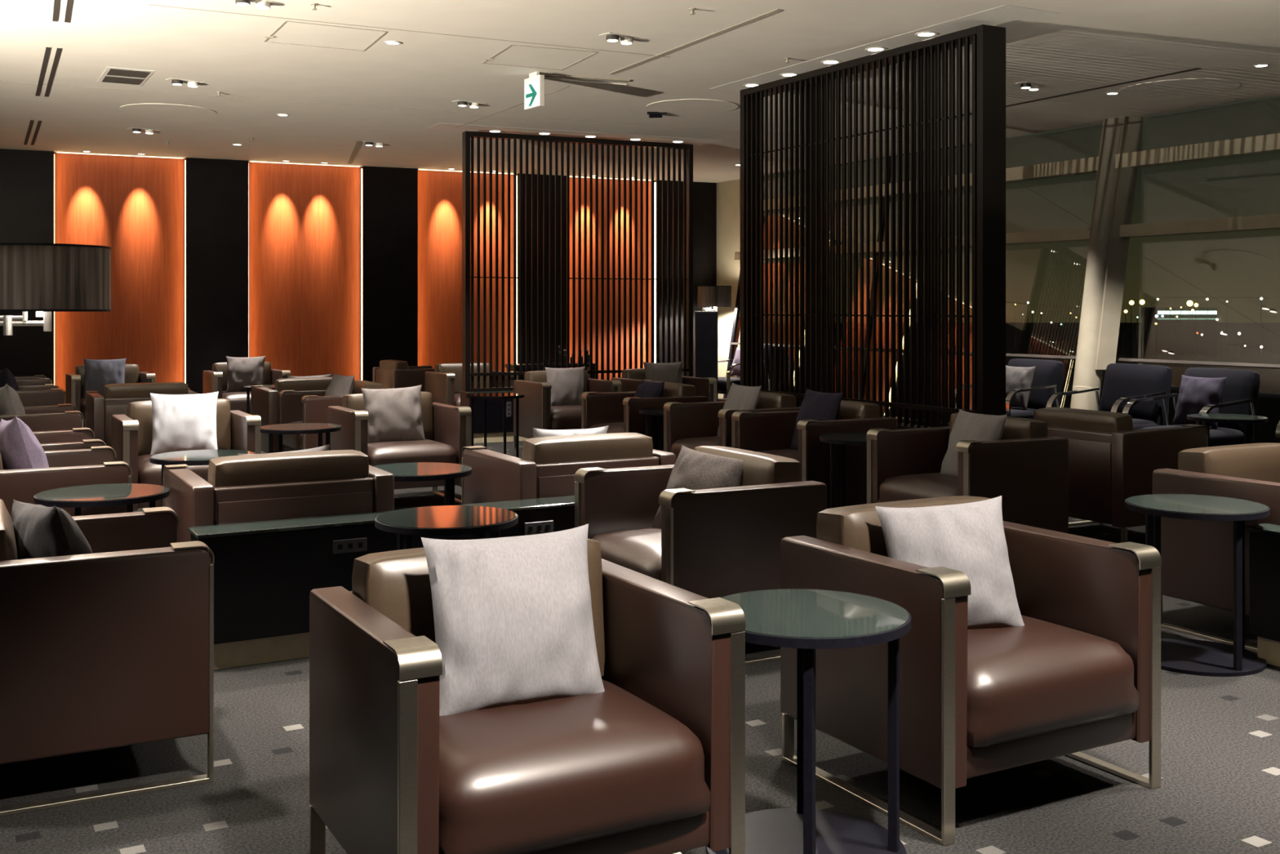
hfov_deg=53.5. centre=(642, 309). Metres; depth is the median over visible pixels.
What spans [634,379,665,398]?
throw pillow
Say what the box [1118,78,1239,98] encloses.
ceiling disc
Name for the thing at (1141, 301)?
light
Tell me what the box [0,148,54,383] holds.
wall panel
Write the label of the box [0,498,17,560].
cushion
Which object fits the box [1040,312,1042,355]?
light
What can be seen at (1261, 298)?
light
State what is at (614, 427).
seat cushion
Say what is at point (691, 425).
armchair
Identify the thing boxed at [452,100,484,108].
recessed light
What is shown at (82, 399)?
armrest
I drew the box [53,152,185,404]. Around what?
panel
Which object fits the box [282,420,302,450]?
seat cushion
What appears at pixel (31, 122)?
ceiling vent
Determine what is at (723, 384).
lounge chair
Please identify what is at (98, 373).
throw pillow
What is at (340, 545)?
outlet
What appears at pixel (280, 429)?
side table
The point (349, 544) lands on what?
outlet
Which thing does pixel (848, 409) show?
cushion
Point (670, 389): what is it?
cushion
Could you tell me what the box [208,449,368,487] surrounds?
cushion
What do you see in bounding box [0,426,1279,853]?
floor
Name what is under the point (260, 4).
recessed light
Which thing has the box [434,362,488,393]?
cushion
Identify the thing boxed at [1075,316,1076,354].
light
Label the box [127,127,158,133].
recessed light
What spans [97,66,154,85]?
ceiling vent
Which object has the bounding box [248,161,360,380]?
panel
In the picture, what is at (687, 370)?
lattice screen
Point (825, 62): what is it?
recessed light
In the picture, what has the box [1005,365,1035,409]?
throw pillow
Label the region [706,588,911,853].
side table
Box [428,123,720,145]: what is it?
ceiling strip
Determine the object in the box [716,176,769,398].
wall
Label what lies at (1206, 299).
light
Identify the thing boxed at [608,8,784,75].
linear slot
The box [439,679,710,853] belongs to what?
seat cushion
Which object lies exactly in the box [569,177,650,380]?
panel
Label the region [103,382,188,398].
cushion
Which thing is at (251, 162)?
light strip
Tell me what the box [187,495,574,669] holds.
partition
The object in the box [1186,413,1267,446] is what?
side table
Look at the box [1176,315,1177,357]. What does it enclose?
light
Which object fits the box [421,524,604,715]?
throw pillow
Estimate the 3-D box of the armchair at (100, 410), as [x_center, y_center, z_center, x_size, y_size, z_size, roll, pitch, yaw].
[-4.080,0.965,10.344,0.807,0.757,0.741,0,0,-28]
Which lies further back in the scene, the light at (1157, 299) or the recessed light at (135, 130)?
the light at (1157, 299)
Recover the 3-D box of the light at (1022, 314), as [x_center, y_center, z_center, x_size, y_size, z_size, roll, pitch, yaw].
[76.581,5.114,255.740,0.190,8.459,0.360,0,0,0]
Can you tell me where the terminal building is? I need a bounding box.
[1142,306,1217,355]
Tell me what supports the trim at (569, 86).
attached to the ceiling
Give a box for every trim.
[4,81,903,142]
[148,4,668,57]
[457,85,571,127]
[717,398,948,426]
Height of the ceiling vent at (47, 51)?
0.003 m
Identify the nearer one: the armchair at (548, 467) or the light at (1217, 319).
the armchair at (548, 467)
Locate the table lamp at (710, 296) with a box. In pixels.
[697,285,731,311]
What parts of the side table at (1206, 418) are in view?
leg, glass, leg, leg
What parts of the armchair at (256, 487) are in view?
arm, panel, arm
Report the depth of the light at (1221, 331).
250.00 m
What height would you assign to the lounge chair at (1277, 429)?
0.892 m
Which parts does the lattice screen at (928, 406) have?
post, rail, rail, slat panel, post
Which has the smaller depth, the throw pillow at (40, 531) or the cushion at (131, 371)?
the throw pillow at (40, 531)
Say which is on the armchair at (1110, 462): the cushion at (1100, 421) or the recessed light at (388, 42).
the cushion at (1100, 421)
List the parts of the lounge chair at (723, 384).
seat frame, arm, seat, arm, backrest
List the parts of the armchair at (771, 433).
leg, arm, leg, arm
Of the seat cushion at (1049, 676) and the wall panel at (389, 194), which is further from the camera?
the wall panel at (389, 194)
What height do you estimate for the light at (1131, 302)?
11.061 m
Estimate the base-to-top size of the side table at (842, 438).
0.597 m
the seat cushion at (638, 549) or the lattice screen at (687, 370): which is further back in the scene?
the lattice screen at (687, 370)
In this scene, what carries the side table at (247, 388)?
on the floor
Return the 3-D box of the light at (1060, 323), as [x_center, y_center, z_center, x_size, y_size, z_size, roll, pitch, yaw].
[83.938,6.075,254.550,0.304,6.538,0.420,0,0,0]
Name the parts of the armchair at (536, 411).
leg, arm, leg, arm, leg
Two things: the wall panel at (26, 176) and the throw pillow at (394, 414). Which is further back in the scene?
the wall panel at (26, 176)
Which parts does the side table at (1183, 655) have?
leg, leg, glass, plate, leg, leg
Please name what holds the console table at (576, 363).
on the floor
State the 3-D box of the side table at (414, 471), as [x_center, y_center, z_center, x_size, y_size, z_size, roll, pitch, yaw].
[-1.060,1.045,5.950,0.512,0.597,0.512,0,0,-30]
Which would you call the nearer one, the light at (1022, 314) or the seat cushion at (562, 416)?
the seat cushion at (562, 416)
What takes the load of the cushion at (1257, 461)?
on the armchair at (1197, 556)
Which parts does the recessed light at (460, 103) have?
frame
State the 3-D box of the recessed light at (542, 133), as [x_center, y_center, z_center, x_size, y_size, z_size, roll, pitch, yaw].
[-1.033,-1.847,13.328,0.148,0.006,0.148,0,0,0]
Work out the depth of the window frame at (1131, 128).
11.93 m
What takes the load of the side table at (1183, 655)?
on the floor
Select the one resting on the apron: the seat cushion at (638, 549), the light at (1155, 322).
the light at (1155, 322)
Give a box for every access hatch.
[263,21,387,51]
[482,44,598,70]
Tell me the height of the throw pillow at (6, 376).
0.465 m
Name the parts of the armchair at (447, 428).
arm, leg, rail, leg, arm, leg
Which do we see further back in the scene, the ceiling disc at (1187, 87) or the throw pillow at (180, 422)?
the ceiling disc at (1187, 87)
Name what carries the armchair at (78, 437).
on the floor
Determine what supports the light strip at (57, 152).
attached to the ceiling
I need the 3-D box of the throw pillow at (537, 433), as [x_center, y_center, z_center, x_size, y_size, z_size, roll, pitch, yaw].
[-0.360,0.750,6.045,0.400,0.398,0.174,0,0,-33]
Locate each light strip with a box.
[57,151,182,159]
[250,161,359,167]
[418,168,513,174]
[569,176,650,181]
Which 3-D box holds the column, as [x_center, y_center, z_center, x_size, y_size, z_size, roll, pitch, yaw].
[4.341,-0.253,12.087,0.252,3.255,1.046,0,0,44]
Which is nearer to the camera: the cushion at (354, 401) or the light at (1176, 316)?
the cushion at (354, 401)
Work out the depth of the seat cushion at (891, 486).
6.82 m
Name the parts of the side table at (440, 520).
leg, leg, glass, leg, leg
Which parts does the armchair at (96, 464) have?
arm, leg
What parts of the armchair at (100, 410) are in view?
leg, arm, panel, arm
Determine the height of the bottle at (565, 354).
0.170 m
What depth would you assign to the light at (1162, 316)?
246.54 m
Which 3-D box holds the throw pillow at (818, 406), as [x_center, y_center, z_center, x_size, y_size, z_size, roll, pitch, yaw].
[1.107,0.721,8.109,0.200,0.409,0.438,0,0,-20]
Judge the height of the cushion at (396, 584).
0.370 m
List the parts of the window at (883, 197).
frame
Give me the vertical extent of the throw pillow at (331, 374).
0.397 m
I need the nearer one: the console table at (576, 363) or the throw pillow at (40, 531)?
the throw pillow at (40, 531)
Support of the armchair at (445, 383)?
on the floor
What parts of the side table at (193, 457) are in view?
leg, glass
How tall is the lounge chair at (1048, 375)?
0.892 m
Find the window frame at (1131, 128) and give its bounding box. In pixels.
[729,116,1279,369]
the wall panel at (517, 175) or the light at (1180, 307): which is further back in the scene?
the light at (1180, 307)
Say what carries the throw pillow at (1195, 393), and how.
on the lounge chair at (1240, 395)
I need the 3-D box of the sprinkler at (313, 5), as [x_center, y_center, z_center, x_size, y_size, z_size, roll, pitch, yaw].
[-1.992,-1.833,7.688,0.044,0.034,0.044,0,0,0]
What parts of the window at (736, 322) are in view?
frame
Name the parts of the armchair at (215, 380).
arm, leg, arm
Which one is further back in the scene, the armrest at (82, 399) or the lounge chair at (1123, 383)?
the armrest at (82, 399)
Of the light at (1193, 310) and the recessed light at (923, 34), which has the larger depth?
the light at (1193, 310)
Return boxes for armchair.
[0,403,84,431]
[0,445,132,518]
[0,498,214,816]
[13,374,52,386]
[16,383,66,406]
[32,427,106,450]
[66,364,155,426]
[84,382,199,449]
[111,398,261,511]
[163,449,394,542]
[203,361,290,414]
[250,377,332,453]
[279,379,382,452]
[309,537,745,853]
[327,391,471,503]
[372,359,434,391]
[424,362,518,406]
[461,432,675,504]
[513,370,621,451]
[574,445,826,664]
[581,381,707,451]
[611,368,716,401]
[663,391,800,460]
[731,400,897,508]
[780,495,1161,845]
[866,412,1068,533]
[1033,407,1208,542]
[1152,442,1279,652]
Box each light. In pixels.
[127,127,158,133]
[165,78,204,87]
[235,0,279,9]
[276,113,288,115]
[362,141,386,146]
[384,40,400,44]
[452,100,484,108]
[488,130,502,132]
[537,132,551,134]
[583,135,597,137]
[599,32,639,44]
[628,138,641,140]
[647,111,666,118]
[671,140,684,142]
[743,84,759,87]
[780,73,797,76]
[821,60,840,64]
[865,47,886,52]
[915,31,937,37]
[1014,81,1044,90]
[1014,303,1015,353]
[1022,314,1022,354]
[1031,311,1033,354]
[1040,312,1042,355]
[1050,321,1052,355]
[1060,323,1062,355]
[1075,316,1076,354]
[1105,92,1119,94]
[1124,310,1127,358]
[1128,300,1133,358]
[1139,299,1144,358]
[1155,314,1158,357]
[1155,322,1155,357]
[1156,297,1159,358]
[1160,315,1164,357]
[1169,307,1171,355]
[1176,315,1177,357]
[1180,306,1182,355]
[1186,300,1192,306]
[1191,309,1194,358]
[1194,302,1198,358]
[1196,332,1198,356]
[1205,297,1208,358]
[1216,318,1218,357]
[1221,331,1222,356]
[1226,301,1227,357]
[1237,332,1240,356]
[1253,63,1269,67]
[1260,297,1262,357]
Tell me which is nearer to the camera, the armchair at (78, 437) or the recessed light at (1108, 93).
the armchair at (78, 437)
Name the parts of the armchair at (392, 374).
panel, arm, arm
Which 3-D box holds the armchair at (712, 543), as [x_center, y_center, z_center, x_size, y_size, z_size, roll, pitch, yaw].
[0.209,0.965,5.156,0.741,0.757,0.807,0,0,-29]
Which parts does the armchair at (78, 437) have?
arm, arm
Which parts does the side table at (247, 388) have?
leg, glass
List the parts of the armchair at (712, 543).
leg, arm, leg, arm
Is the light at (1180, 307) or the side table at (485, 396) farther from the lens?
the light at (1180, 307)
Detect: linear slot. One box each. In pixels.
[347,140,362,164]
[544,73,630,85]
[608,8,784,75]
[1005,67,1201,106]
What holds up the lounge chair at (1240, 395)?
on the floor
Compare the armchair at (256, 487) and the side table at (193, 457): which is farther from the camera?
the side table at (193, 457)
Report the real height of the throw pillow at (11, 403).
0.465 m
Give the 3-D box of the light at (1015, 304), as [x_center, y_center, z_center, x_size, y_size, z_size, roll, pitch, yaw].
[74.886,4.109,255.150,0.228,10.470,0.380,0,0,0]
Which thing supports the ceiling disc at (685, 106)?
attached to the ceiling
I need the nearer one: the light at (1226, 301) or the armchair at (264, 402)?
the armchair at (264, 402)
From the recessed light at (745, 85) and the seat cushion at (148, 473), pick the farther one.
the recessed light at (745, 85)
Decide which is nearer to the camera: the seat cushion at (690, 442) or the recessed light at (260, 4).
the recessed light at (260, 4)
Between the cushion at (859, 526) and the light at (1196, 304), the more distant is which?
the light at (1196, 304)
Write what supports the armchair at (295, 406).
on the floor
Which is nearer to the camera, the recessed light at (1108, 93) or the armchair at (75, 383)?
the recessed light at (1108, 93)
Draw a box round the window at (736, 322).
[723,158,884,398]
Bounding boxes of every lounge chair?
[716,343,773,394]
[955,358,1064,419]
[1045,363,1172,430]
[1122,367,1260,446]
[1275,420,1279,443]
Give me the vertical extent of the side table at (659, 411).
0.597 m
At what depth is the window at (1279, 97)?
11.53 m
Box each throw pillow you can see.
[0,366,20,391]
[0,383,25,414]
[0,416,48,470]
[11,499,93,559]
[83,357,126,397]
[150,391,218,454]
[226,355,265,392]
[237,444,329,455]
[288,373,333,377]
[324,373,354,395]
[360,384,425,443]
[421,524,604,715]
[533,425,608,437]
[544,366,585,405]
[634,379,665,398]
[643,360,682,383]
[652,444,743,528]
[716,382,761,436]
[730,347,740,376]
[790,387,843,449]
[875,495,1024,629]
[940,408,1006,476]
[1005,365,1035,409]
[1172,374,1226,428]
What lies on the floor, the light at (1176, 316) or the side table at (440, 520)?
the side table at (440, 520)
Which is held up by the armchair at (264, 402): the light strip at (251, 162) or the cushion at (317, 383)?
the cushion at (317, 383)
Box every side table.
[33,483,169,515]
[150,448,255,506]
[243,384,275,413]
[260,422,341,453]
[373,462,471,505]
[374,505,518,550]
[465,392,524,457]
[639,406,663,450]
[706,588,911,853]
[819,432,866,508]
[1124,493,1270,676]
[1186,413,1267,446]
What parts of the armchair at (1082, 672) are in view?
leg, arm, leg, rail, arm, leg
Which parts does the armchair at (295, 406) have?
leg, rail, arm, leg, arm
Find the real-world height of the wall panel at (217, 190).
3.194 m
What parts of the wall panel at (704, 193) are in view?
light strip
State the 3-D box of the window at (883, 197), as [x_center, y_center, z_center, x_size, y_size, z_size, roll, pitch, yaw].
[3.619,-0.253,13.755,0.594,3.193,3.380,0,0,-30]
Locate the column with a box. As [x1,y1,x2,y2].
[1070,117,1123,410]
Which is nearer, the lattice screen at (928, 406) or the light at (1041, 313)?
the lattice screen at (928, 406)
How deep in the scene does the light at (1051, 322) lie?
254.06 m
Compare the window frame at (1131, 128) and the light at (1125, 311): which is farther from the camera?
the light at (1125, 311)
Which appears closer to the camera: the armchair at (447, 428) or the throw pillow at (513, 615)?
the throw pillow at (513, 615)
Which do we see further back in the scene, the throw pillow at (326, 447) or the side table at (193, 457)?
the side table at (193, 457)
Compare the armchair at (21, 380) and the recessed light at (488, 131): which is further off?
the recessed light at (488, 131)
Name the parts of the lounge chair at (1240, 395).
arm, leg, seat, backrest, arm, leg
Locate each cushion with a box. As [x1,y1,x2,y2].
[0,451,3,470]
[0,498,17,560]
[75,364,139,398]
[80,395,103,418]
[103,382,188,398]
[127,398,231,456]
[137,453,208,485]
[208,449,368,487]
[212,361,271,393]
[222,391,250,413]
[275,377,332,391]
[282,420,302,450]
[342,391,433,439]
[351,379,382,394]
[351,537,604,675]
[367,439,457,466]
[379,359,408,369]
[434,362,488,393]
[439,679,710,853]
[454,393,460,406]
[522,432,653,463]
[524,370,588,391]
[551,404,581,429]
[589,422,623,433]
[591,527,661,580]
[622,368,645,379]
[649,381,696,397]
[671,435,719,460]
[694,445,801,485]
[755,391,796,408]
[757,448,798,461]
[816,495,989,556]
[838,400,880,419]
[877,472,958,502]
[948,412,1048,439]
[966,614,1139,746]
[1033,407,1133,432]
[1177,442,1279,482]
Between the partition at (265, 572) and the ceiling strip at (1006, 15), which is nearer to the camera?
the partition at (265, 572)
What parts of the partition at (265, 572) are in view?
socket plate, glass, socket plate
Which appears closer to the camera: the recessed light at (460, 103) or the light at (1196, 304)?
the recessed light at (460, 103)
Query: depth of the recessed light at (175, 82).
10.25 m
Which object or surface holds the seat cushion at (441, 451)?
on the armchair at (447, 428)
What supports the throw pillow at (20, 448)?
on the armchair at (96, 464)
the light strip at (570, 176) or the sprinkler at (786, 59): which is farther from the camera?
the light strip at (570, 176)
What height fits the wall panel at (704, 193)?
3.194 m
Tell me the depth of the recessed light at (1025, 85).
10.38 m
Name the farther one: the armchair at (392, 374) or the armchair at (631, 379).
the armchair at (392, 374)
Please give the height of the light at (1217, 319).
7.583 m
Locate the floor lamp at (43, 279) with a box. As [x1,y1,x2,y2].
[0,242,111,335]
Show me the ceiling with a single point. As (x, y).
(1091, 44)
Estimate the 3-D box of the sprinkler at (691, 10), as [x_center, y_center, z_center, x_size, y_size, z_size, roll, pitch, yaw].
[0.304,-1.833,7.807,0.044,0.034,0.044,0,0,0]
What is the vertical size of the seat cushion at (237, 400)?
0.216 m
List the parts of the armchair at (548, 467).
leg, arm, panel, arm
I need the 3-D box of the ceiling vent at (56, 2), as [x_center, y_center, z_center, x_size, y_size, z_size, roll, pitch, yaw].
[-3.520,-1.849,7.702,0.102,0.003,1.005,0,0,-26]
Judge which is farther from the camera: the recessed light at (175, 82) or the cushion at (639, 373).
the cushion at (639, 373)
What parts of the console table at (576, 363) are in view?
leg, leg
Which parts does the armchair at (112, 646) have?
arm, arm, leg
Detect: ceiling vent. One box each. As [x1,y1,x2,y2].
[23,120,41,145]
[35,47,62,97]
[52,0,73,22]
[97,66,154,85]
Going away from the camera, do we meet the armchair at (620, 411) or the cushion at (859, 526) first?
the cushion at (859, 526)
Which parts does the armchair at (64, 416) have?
arm, arm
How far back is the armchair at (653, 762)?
2.78 m
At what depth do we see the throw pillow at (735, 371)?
16.78 m
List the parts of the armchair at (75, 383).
leg, arm, arm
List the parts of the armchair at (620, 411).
leg, arm, leg, arm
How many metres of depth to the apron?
277.06 m
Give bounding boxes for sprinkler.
[310,3,318,10]
[688,8,695,14]
[784,57,790,63]
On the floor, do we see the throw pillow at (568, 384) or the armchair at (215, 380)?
the armchair at (215, 380)
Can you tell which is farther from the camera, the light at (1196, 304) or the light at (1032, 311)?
the light at (1032, 311)
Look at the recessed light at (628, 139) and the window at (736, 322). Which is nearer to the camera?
the recessed light at (628, 139)
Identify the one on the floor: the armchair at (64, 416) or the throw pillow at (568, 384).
the armchair at (64, 416)
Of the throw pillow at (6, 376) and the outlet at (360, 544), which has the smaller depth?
the outlet at (360, 544)
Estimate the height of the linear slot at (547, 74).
0.012 m
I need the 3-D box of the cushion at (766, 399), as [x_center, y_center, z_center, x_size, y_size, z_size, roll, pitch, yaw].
[0.848,0.772,9.079,0.179,0.370,0.625,0,0,-30]
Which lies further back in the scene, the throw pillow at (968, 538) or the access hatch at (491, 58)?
the access hatch at (491, 58)
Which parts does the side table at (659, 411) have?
leg, glass, leg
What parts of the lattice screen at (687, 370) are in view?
post, rail, rail, post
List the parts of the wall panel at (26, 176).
light strip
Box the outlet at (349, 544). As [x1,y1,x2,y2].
[347,542,352,548]
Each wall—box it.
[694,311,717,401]
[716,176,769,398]
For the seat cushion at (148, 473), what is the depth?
7.66 m
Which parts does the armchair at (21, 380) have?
arm, arm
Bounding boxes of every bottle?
[557,345,560,364]
[564,349,566,364]
[586,348,589,363]
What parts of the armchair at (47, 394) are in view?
arm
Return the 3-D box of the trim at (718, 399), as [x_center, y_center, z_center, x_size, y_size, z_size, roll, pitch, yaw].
[6.529,1.284,7.971,0.179,0.120,21.950,0,0,-30]
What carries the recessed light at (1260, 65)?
in the ceiling
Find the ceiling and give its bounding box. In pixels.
[0,0,1279,182]
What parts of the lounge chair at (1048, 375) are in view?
arm, seat, arm, backrest, leg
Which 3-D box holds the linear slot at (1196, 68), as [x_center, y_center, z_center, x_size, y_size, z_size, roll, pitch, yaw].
[3.737,-1.848,10.732,0.050,0.004,2.275,0,0,-28]
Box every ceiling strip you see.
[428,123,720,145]
[711,4,1060,92]
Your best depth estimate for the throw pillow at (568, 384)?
12.03 m
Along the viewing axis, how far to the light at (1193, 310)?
243.61 m
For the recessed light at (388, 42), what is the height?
0.006 m
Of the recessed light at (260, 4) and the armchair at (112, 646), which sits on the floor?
the armchair at (112, 646)
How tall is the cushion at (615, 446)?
0.370 m
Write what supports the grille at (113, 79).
attached to the ceiling vent at (111, 74)
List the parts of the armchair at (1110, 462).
panel, leg, arm, leg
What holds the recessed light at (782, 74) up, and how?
in the ceiling
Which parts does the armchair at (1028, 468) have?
leg, arm, leg, arm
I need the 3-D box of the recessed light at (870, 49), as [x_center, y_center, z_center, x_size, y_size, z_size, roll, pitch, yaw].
[1.653,-1.847,9.010,0.148,0.006,0.148,0,0,0]
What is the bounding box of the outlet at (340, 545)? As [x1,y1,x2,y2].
[337,543,342,549]
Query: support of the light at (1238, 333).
on the apron
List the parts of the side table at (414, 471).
glass, leg, leg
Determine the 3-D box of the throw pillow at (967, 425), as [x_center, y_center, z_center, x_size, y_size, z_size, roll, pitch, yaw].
[1.785,0.748,6.878,0.199,0.385,0.422,0,0,-17]
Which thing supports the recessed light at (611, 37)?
in the ceiling
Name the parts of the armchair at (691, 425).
leg, arm, leg, arm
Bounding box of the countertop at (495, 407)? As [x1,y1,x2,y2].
[458,390,528,443]
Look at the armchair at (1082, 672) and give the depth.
3.46 m
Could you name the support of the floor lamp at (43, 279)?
on the floor
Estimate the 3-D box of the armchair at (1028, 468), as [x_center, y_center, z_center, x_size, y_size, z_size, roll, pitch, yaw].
[1.749,0.965,6.915,0.741,0.757,0.807,0,0,-29]
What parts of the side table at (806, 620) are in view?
leg, plate, leg, glass, leg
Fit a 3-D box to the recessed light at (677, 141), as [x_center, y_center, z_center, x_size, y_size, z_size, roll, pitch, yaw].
[0.385,-1.847,13.974,0.148,0.006,0.148,0,0,0]
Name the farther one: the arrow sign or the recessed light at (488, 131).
the recessed light at (488, 131)
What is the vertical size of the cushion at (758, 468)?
0.370 m
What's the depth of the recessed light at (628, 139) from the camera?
13.78 m
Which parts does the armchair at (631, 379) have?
arm, arm, leg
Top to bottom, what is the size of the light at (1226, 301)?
11.010 m
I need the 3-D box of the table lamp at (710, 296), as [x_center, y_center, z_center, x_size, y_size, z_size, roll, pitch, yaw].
[0.964,0.509,17.720,0.546,1.670,0.474,0,0,0]
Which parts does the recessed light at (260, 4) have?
frame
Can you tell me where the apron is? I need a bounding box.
[773,322,1279,443]
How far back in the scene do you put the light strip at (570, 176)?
17.93 m
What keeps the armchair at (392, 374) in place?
on the floor
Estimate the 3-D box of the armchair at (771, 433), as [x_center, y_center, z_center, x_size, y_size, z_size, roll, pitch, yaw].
[1.079,0.965,8.128,0.741,0.757,0.807,0,0,-29]
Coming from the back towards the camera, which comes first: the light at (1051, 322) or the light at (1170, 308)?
the light at (1170, 308)
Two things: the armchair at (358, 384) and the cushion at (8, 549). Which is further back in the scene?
the armchair at (358, 384)
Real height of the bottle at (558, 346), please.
0.220 m
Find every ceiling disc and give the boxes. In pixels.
[120,103,216,118]
[646,98,738,114]
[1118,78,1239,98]
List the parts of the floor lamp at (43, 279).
swing arm, bulb, lamp shade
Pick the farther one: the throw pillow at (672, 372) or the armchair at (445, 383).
the armchair at (445, 383)
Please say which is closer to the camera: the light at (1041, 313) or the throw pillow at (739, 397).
the throw pillow at (739, 397)
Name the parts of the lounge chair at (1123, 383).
arm, leg, backrest, arm, seat, leg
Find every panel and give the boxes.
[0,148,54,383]
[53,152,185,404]
[185,157,248,394]
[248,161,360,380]
[360,165,417,382]
[417,169,513,371]
[516,173,566,380]
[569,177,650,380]
[653,180,716,377]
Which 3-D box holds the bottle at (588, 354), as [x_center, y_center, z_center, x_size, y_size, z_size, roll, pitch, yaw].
[-0.665,0.559,15.211,0.064,0.170,0.064,0,0,0]
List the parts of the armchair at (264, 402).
arm, panel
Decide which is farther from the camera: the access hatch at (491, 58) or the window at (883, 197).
the window at (883, 197)
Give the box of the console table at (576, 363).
[505,362,595,378]
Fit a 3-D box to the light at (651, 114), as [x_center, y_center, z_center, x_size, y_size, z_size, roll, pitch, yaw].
[0.130,-1.823,11.910,0.180,0.055,0.059,0,0,0]
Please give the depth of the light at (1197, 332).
248.84 m
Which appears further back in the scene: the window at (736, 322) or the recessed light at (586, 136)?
the window at (736, 322)
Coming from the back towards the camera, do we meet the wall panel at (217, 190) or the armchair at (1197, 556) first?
the wall panel at (217, 190)
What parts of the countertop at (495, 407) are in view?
glass, socket plate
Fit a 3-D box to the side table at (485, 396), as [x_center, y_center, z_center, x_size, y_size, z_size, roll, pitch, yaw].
[-1.300,1.045,11.150,0.512,0.597,0.512,0,0,-10]
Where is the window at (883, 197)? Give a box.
[857,124,1102,415]
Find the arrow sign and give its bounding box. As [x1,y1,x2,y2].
[524,71,544,110]
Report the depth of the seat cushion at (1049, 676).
3.39 m
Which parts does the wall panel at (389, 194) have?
light strip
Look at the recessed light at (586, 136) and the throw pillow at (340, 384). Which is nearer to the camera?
the throw pillow at (340, 384)
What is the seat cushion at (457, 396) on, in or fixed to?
on the armchair at (445, 383)
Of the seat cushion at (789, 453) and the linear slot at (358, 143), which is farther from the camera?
the linear slot at (358, 143)
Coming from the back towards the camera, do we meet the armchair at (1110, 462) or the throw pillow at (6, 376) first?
the throw pillow at (6, 376)
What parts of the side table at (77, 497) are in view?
leg, glass, leg, leg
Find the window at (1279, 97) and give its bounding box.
[1142,97,1279,119]
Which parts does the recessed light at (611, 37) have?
frame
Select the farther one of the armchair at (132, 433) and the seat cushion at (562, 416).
the seat cushion at (562, 416)
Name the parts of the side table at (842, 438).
leg, leg, glass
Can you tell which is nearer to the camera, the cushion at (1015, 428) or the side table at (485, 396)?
the cushion at (1015, 428)
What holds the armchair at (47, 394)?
on the floor
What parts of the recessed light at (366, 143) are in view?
frame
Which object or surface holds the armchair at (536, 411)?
on the floor
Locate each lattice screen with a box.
[462,131,693,391]
[740,24,1005,429]
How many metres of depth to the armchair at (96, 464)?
5.46 m
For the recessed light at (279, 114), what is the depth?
12.02 m
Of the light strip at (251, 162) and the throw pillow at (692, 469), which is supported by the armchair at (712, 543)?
the throw pillow at (692, 469)
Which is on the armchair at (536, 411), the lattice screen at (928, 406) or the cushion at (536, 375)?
the cushion at (536, 375)
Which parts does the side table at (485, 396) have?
leg, leg, glass, leg, leg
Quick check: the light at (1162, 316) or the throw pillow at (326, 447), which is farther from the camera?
the light at (1162, 316)
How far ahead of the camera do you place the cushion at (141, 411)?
8.12 m
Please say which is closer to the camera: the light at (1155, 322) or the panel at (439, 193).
the panel at (439, 193)
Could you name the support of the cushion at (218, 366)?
on the armchair at (215, 380)
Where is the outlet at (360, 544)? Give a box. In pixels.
[358,542,362,547]
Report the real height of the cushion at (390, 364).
0.370 m
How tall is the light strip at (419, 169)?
0.005 m
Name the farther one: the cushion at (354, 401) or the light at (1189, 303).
the light at (1189, 303)
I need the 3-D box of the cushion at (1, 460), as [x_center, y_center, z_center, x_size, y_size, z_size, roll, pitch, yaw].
[-2.929,0.772,5.628,0.179,0.370,0.625,0,0,-28]
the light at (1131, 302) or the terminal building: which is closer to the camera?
the light at (1131, 302)
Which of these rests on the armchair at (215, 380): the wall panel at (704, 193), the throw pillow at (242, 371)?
the throw pillow at (242, 371)
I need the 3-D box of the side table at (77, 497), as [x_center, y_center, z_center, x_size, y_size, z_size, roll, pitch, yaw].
[-2.213,1.045,5.198,0.512,0.597,0.512,0,0,-30]
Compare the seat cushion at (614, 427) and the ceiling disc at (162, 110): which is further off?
the ceiling disc at (162, 110)
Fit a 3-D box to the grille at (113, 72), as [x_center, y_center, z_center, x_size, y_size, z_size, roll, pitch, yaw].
[-4.026,-1.844,9.918,0.280,0.005,0.262,0,0,-29]
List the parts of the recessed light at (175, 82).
frame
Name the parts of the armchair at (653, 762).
leg, arm, leg, rail, arm, leg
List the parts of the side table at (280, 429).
leg, leg, glass, leg, leg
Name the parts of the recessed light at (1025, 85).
frame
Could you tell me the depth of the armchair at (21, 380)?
12.27 m
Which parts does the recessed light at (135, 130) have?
frame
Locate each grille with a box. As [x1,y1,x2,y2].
[102,75,142,84]
[106,68,149,78]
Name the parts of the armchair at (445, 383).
arm, leg, arm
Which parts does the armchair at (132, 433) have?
arm, leg, rail, arm, leg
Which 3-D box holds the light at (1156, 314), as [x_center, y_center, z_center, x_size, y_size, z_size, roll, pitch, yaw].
[99.560,5.155,245.800,0.609,8.378,0.640,0,0,0]
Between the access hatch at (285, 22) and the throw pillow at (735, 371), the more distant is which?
the throw pillow at (735, 371)
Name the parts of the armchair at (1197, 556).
leg, arm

